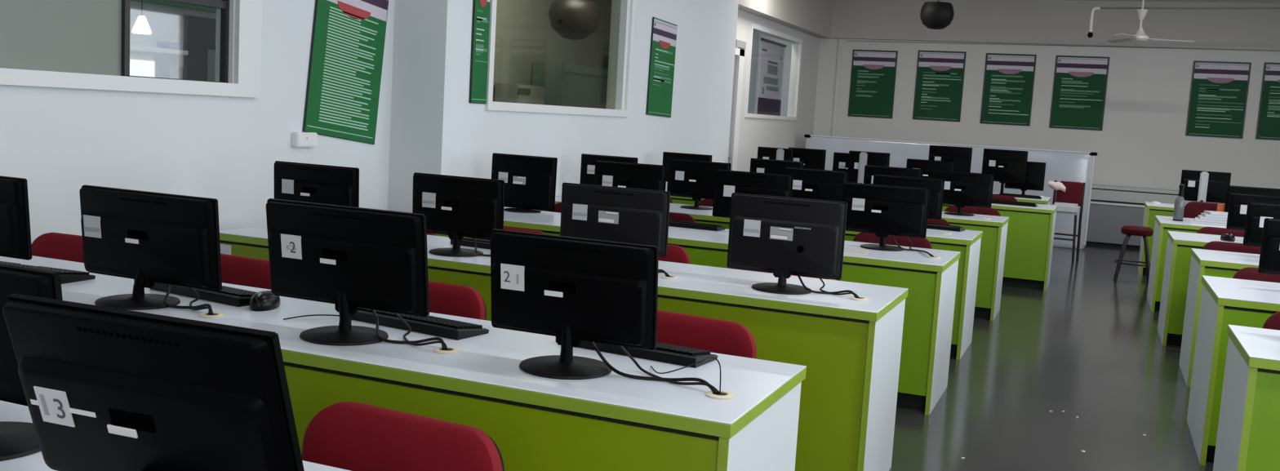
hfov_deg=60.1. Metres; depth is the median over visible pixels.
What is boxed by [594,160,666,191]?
computer monitor
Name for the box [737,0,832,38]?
trim
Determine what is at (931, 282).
computer desk
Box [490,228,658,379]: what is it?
computer monitor
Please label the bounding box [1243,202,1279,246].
computer monitor
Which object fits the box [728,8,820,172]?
wall
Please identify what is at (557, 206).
office chair
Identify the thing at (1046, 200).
computer desk
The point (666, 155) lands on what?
computer monitor
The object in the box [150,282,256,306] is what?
keyboard
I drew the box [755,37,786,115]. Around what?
poster
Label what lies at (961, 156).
computer monitor
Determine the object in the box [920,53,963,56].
print
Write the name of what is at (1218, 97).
poster
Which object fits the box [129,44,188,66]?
wall shelf
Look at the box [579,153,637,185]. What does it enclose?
computer monitor
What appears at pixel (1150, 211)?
computer desk
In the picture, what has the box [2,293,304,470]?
computer monitor
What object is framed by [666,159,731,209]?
computer monitor
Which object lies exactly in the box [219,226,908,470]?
computer desk
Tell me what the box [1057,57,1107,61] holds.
print
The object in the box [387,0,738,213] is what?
wall
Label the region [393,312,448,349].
cable
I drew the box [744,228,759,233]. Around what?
print
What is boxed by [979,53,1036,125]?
poster
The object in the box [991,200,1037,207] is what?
keyboard
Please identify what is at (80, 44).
window
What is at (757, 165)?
computer monitor
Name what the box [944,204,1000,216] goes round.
office chair
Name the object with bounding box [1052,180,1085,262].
high chair
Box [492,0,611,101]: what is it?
wall
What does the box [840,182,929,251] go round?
computer monitor
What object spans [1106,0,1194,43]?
ceiling fan
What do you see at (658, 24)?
print
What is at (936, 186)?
computer monitor
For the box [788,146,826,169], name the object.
computer monitor
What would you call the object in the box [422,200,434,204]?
print
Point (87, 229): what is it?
print
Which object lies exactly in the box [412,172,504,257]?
computer monitor
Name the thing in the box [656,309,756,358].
office chair
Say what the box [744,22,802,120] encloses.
window
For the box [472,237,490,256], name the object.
power cable
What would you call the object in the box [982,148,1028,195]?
computer monitor
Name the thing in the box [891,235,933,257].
power cable
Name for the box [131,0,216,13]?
notice board
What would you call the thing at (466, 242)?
keyboard
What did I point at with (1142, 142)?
wall
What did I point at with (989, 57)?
print
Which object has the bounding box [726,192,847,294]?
computer monitor
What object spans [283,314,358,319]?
cable
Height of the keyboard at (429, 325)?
0.035 m
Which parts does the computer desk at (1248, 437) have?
panel, panel, shadow rail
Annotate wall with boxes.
[0,0,394,244]
[129,0,216,79]
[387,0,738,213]
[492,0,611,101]
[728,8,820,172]
[747,31,792,116]
[813,38,1279,190]
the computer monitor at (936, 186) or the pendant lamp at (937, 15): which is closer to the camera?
the computer monitor at (936, 186)
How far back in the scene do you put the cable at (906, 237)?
6.28 m
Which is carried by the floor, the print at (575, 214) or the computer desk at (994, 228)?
the computer desk at (994, 228)
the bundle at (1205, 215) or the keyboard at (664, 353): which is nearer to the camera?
the keyboard at (664, 353)
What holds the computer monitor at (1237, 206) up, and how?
on the computer desk at (1180, 244)
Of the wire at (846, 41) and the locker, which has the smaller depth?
the locker
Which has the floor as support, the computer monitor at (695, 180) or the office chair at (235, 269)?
the office chair at (235, 269)
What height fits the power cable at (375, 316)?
0.132 m
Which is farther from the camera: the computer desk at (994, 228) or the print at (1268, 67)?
the print at (1268, 67)
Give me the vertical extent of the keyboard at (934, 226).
0.035 m
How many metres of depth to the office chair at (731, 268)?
5.31 m
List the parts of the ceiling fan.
blade, blade, motor, down rod, blade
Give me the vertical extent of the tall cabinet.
1.700 m
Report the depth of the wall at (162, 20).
7.42 m
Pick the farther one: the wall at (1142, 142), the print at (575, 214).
the wall at (1142, 142)
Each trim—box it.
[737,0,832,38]
[830,0,1279,51]
[831,38,843,136]
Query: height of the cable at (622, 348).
0.102 m
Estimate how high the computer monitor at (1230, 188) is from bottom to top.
0.347 m
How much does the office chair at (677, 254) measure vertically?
0.825 m
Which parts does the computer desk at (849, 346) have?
filler panel, shadow rail, panel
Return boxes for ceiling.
[1080,0,1279,3]
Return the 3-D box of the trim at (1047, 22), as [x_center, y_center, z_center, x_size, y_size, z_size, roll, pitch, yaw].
[6.772,-2.973,15.550,8.600,0.620,0.120,6,7,22]
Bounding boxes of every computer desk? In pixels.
[0,255,806,470]
[0,400,350,470]
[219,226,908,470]
[434,207,960,415]
[542,196,982,359]
[665,187,1008,320]
[942,203,1057,291]
[992,192,1050,204]
[1137,201,1185,275]
[1146,215,1226,311]
[1157,231,1243,346]
[1178,248,1260,387]
[1186,275,1279,465]
[1213,324,1279,470]
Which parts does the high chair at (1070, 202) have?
leg, seat, backrest, leg, leg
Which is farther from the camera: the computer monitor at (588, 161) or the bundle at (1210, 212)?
the bundle at (1210, 212)
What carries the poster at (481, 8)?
attached to the wall at (435, 129)
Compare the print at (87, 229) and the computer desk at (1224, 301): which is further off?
the computer desk at (1224, 301)
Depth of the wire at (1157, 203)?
12.34 m
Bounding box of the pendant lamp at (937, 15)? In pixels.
[920,0,954,29]
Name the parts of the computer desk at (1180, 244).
panel, panel, shadow rail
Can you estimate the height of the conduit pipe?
0.476 m
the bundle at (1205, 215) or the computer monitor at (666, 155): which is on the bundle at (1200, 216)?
the bundle at (1205, 215)
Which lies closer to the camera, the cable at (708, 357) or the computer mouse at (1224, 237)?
the cable at (708, 357)
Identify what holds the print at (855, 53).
attached to the poster at (873, 72)
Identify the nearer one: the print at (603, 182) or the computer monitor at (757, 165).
the print at (603, 182)
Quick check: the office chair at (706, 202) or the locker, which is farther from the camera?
the locker
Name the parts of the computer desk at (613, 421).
shadow rail, panel, panel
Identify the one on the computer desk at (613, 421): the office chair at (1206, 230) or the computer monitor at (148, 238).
the computer monitor at (148, 238)
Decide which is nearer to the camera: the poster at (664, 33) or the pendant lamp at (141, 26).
the pendant lamp at (141, 26)
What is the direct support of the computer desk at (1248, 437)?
on the floor
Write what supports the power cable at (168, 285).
on the computer desk at (613, 421)
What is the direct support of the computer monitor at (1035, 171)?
on the computer desk at (1046, 200)
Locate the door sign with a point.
(740, 44)
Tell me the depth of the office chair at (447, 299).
3.89 m
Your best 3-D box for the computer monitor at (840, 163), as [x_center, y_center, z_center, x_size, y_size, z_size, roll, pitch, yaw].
[2.280,-0.696,11.984,0.244,0.386,0.382,-2,8,-41]
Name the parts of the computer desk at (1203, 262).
panel, panel, shadow rail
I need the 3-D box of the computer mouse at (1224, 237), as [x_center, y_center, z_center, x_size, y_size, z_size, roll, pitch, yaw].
[4.325,0.011,8.143,0.081,0.056,0.139,3,6,-1]
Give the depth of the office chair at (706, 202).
8.84 m
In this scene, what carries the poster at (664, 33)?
attached to the wall at (435, 129)
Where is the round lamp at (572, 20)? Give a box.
[547,0,601,39]
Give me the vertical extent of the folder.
0.008 m
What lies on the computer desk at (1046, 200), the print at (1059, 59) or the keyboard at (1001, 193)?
the keyboard at (1001, 193)
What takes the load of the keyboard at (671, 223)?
on the computer desk at (931, 282)
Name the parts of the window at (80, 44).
frosted pane, sash frame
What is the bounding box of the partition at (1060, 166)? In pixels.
[804,134,1097,248]
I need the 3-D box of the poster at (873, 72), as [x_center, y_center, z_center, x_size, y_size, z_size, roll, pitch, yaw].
[3.572,-2.328,16.997,0.685,1.025,0.016,6,7,22]
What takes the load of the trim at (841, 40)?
attached to the wall at (1142, 142)
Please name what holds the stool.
on the floor
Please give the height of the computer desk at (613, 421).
0.791 m
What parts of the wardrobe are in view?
door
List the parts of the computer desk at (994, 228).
shadow rail, panel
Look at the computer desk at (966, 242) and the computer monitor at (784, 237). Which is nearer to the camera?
the computer monitor at (784, 237)
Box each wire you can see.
[845,40,1277,51]
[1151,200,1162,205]
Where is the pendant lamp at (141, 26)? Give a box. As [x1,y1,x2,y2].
[131,0,151,34]
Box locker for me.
[531,61,608,108]
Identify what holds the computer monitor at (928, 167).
on the computer desk at (1030, 229)
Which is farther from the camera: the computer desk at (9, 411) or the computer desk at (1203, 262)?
the computer desk at (1203, 262)
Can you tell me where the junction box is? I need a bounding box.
[291,132,317,146]
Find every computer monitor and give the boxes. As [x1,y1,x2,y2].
[0,175,31,260]
[0,263,62,461]
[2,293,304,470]
[79,185,222,310]
[266,198,429,346]
[274,160,359,207]
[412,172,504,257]
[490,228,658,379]
[491,152,557,213]
[560,182,670,257]
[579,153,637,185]
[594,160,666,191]
[662,151,711,182]
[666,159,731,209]
[712,169,793,217]
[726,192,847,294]
[749,158,804,174]
[757,146,793,160]
[784,167,848,201]
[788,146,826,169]
[832,151,848,171]
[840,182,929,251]
[847,150,889,183]
[863,164,921,184]
[872,173,944,219]
[906,158,954,178]
[928,145,972,172]
[933,169,994,216]
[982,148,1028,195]
[1004,161,1045,195]
[1180,169,1231,203]
[1224,185,1279,212]
[1226,192,1279,230]
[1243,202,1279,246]
[1257,217,1279,275]
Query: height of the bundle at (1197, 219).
0.022 m
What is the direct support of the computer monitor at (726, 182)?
on the computer desk at (931, 282)
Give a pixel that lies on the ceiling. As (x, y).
(1196, 1)
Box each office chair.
[31,232,84,262]
[220,253,271,289]
[301,401,504,470]
[428,280,486,319]
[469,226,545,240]
[551,202,561,213]
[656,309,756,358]
[658,244,689,263]
[668,212,695,222]
[698,199,713,206]
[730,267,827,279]
[852,232,932,248]
[927,217,950,225]
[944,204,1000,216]
[991,195,1017,201]
[1183,201,1222,218]
[1196,226,1244,236]
[1201,240,1261,254]
[1232,266,1279,283]
[1262,311,1279,330]
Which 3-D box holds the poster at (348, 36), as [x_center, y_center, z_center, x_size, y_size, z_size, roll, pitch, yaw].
[-1.779,-1.105,6.760,0.016,1.100,0.800,6,7,22]
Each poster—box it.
[302,0,388,144]
[468,0,490,103]
[645,17,677,117]
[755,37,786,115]
[848,49,897,118]
[912,50,966,121]
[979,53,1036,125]
[1048,55,1110,130]
[1185,60,1251,138]
[1255,62,1279,140]
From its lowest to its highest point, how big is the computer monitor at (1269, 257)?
0.347 m
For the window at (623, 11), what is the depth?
9.63 m
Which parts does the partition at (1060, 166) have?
rail, rail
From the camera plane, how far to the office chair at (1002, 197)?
11.77 m
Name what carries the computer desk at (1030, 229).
on the floor
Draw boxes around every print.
[84,226,99,232]
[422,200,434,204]
[573,212,586,216]
[602,181,612,183]
[653,20,677,29]
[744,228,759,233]
[853,204,863,208]
[854,52,896,55]
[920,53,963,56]
[987,55,1034,59]
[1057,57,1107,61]
[1195,63,1248,66]
[1266,65,1279,69]
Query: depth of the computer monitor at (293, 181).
5.29 m
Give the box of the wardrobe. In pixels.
[177,14,216,81]
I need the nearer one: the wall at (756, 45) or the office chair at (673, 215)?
the office chair at (673, 215)
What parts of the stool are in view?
leg, leg, seat, leg, leg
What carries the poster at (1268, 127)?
attached to the wall at (1142, 142)
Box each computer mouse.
[249,290,279,311]
[1220,233,1235,241]
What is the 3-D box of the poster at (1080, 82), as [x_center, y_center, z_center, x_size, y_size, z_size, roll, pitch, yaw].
[6.302,-2.048,15.881,0.715,1.043,0.016,6,7,22]
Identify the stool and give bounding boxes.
[1113,225,1153,284]
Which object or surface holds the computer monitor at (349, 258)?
on the computer desk at (613, 421)
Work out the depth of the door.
13.62 m
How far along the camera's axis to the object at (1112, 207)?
15.40 m
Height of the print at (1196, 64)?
0.049 m
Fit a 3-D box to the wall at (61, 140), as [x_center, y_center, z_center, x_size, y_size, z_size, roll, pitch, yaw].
[-3.217,-0.823,3.496,0.120,3.420,8.090,6,7,22]
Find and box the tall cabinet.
[493,83,544,104]
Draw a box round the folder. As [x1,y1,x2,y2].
[844,246,868,253]
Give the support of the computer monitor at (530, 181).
on the computer desk at (931, 282)
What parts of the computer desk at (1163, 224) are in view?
panel, panel, shadow rail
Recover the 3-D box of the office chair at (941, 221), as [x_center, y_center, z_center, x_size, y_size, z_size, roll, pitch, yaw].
[1.968,0.287,8.072,0.602,0.825,0.577,6,7,22]
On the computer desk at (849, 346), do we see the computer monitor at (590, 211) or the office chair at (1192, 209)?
the computer monitor at (590, 211)
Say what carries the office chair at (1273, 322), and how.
on the floor
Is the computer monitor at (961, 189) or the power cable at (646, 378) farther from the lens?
the computer monitor at (961, 189)
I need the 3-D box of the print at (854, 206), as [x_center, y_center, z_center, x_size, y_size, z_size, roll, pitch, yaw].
[1.238,-0.167,6.279,0.063,0.014,0.001,6,7,22]
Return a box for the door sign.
[735,39,746,48]
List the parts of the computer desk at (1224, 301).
panel, panel, shadow rail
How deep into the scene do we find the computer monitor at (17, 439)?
1.98 m
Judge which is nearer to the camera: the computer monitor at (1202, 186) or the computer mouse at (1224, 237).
the computer mouse at (1224, 237)
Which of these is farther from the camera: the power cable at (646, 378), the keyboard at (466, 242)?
the keyboard at (466, 242)
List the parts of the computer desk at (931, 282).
shadow rail, panel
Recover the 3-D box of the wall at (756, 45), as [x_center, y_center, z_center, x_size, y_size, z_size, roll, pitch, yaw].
[1.487,-1.897,15.795,0.880,3.420,3.900,6,7,22]
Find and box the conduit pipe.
[1087,6,1279,37]
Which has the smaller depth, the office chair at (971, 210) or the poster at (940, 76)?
the office chair at (971, 210)
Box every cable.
[163,284,211,314]
[189,287,213,314]
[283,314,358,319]
[371,309,445,349]
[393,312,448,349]
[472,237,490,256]
[590,341,717,394]
[618,345,719,394]
[650,356,720,394]
[797,275,857,297]
[818,277,859,297]
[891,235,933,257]
[906,236,933,257]
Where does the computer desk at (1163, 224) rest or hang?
on the floor
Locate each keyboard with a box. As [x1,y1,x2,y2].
[0,261,95,284]
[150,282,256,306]
[351,306,488,340]
[450,237,490,249]
[578,340,718,368]
[668,220,725,231]
[926,222,964,231]
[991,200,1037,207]
[999,192,1041,199]
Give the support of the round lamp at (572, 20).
hanging from the ceiling
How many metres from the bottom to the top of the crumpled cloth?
0.127 m
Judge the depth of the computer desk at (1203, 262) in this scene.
6.83 m
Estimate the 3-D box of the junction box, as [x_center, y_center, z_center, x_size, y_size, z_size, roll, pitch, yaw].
[-1.952,-0.558,6.442,0.051,0.084,0.180,6,7,22]
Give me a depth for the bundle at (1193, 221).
9.72 m
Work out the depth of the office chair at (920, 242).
6.79 m
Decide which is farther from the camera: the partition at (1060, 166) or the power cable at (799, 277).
the partition at (1060, 166)
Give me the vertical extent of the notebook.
0.175 m
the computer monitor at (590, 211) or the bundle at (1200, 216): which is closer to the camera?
the computer monitor at (590, 211)
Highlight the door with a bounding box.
[728,48,744,170]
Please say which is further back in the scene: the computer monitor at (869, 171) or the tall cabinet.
the tall cabinet
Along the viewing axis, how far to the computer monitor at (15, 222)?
3.65 m
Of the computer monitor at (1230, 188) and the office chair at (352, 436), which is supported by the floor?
the office chair at (352, 436)
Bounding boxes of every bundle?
[1190,219,1226,226]
[1195,217,1226,223]
[1197,214,1226,221]
[1200,213,1227,218]
[1204,210,1227,215]
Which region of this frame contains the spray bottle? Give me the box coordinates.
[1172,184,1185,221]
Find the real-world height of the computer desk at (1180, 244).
0.785 m
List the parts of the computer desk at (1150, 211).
panel, panel, shadow rail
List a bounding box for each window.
[0,0,262,97]
[129,53,173,78]
[484,0,635,117]
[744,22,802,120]
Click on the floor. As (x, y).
(1088, 346)
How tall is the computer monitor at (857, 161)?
0.420 m
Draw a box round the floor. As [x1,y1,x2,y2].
[888,244,1213,470]
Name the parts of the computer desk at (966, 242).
shadow rail, panel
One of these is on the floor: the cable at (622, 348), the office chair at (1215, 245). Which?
the office chair at (1215, 245)
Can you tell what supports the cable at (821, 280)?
on the computer desk at (849, 346)
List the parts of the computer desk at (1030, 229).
shadow rail, panel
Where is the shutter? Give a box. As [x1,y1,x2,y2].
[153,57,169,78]
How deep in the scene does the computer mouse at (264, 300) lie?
3.44 m
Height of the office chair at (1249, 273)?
0.825 m
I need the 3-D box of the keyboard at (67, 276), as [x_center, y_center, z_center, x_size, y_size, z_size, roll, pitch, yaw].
[-2.115,0.120,3.829,0.444,0.035,0.142,5,7,18]
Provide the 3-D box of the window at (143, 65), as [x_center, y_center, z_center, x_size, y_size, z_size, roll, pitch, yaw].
[-3.293,-0.894,7.321,0.045,0.600,0.520,6,7,22]
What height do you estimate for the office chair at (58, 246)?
0.825 m
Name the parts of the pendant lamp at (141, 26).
lamp shade, cord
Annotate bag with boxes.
[156,41,184,49]
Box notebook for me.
[1216,203,1225,211]
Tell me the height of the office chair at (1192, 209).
0.932 m
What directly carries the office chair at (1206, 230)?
on the floor
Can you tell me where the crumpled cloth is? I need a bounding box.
[1048,180,1066,191]
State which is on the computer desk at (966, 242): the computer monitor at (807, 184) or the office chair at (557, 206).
the computer monitor at (807, 184)
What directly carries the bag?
on the wall shelf

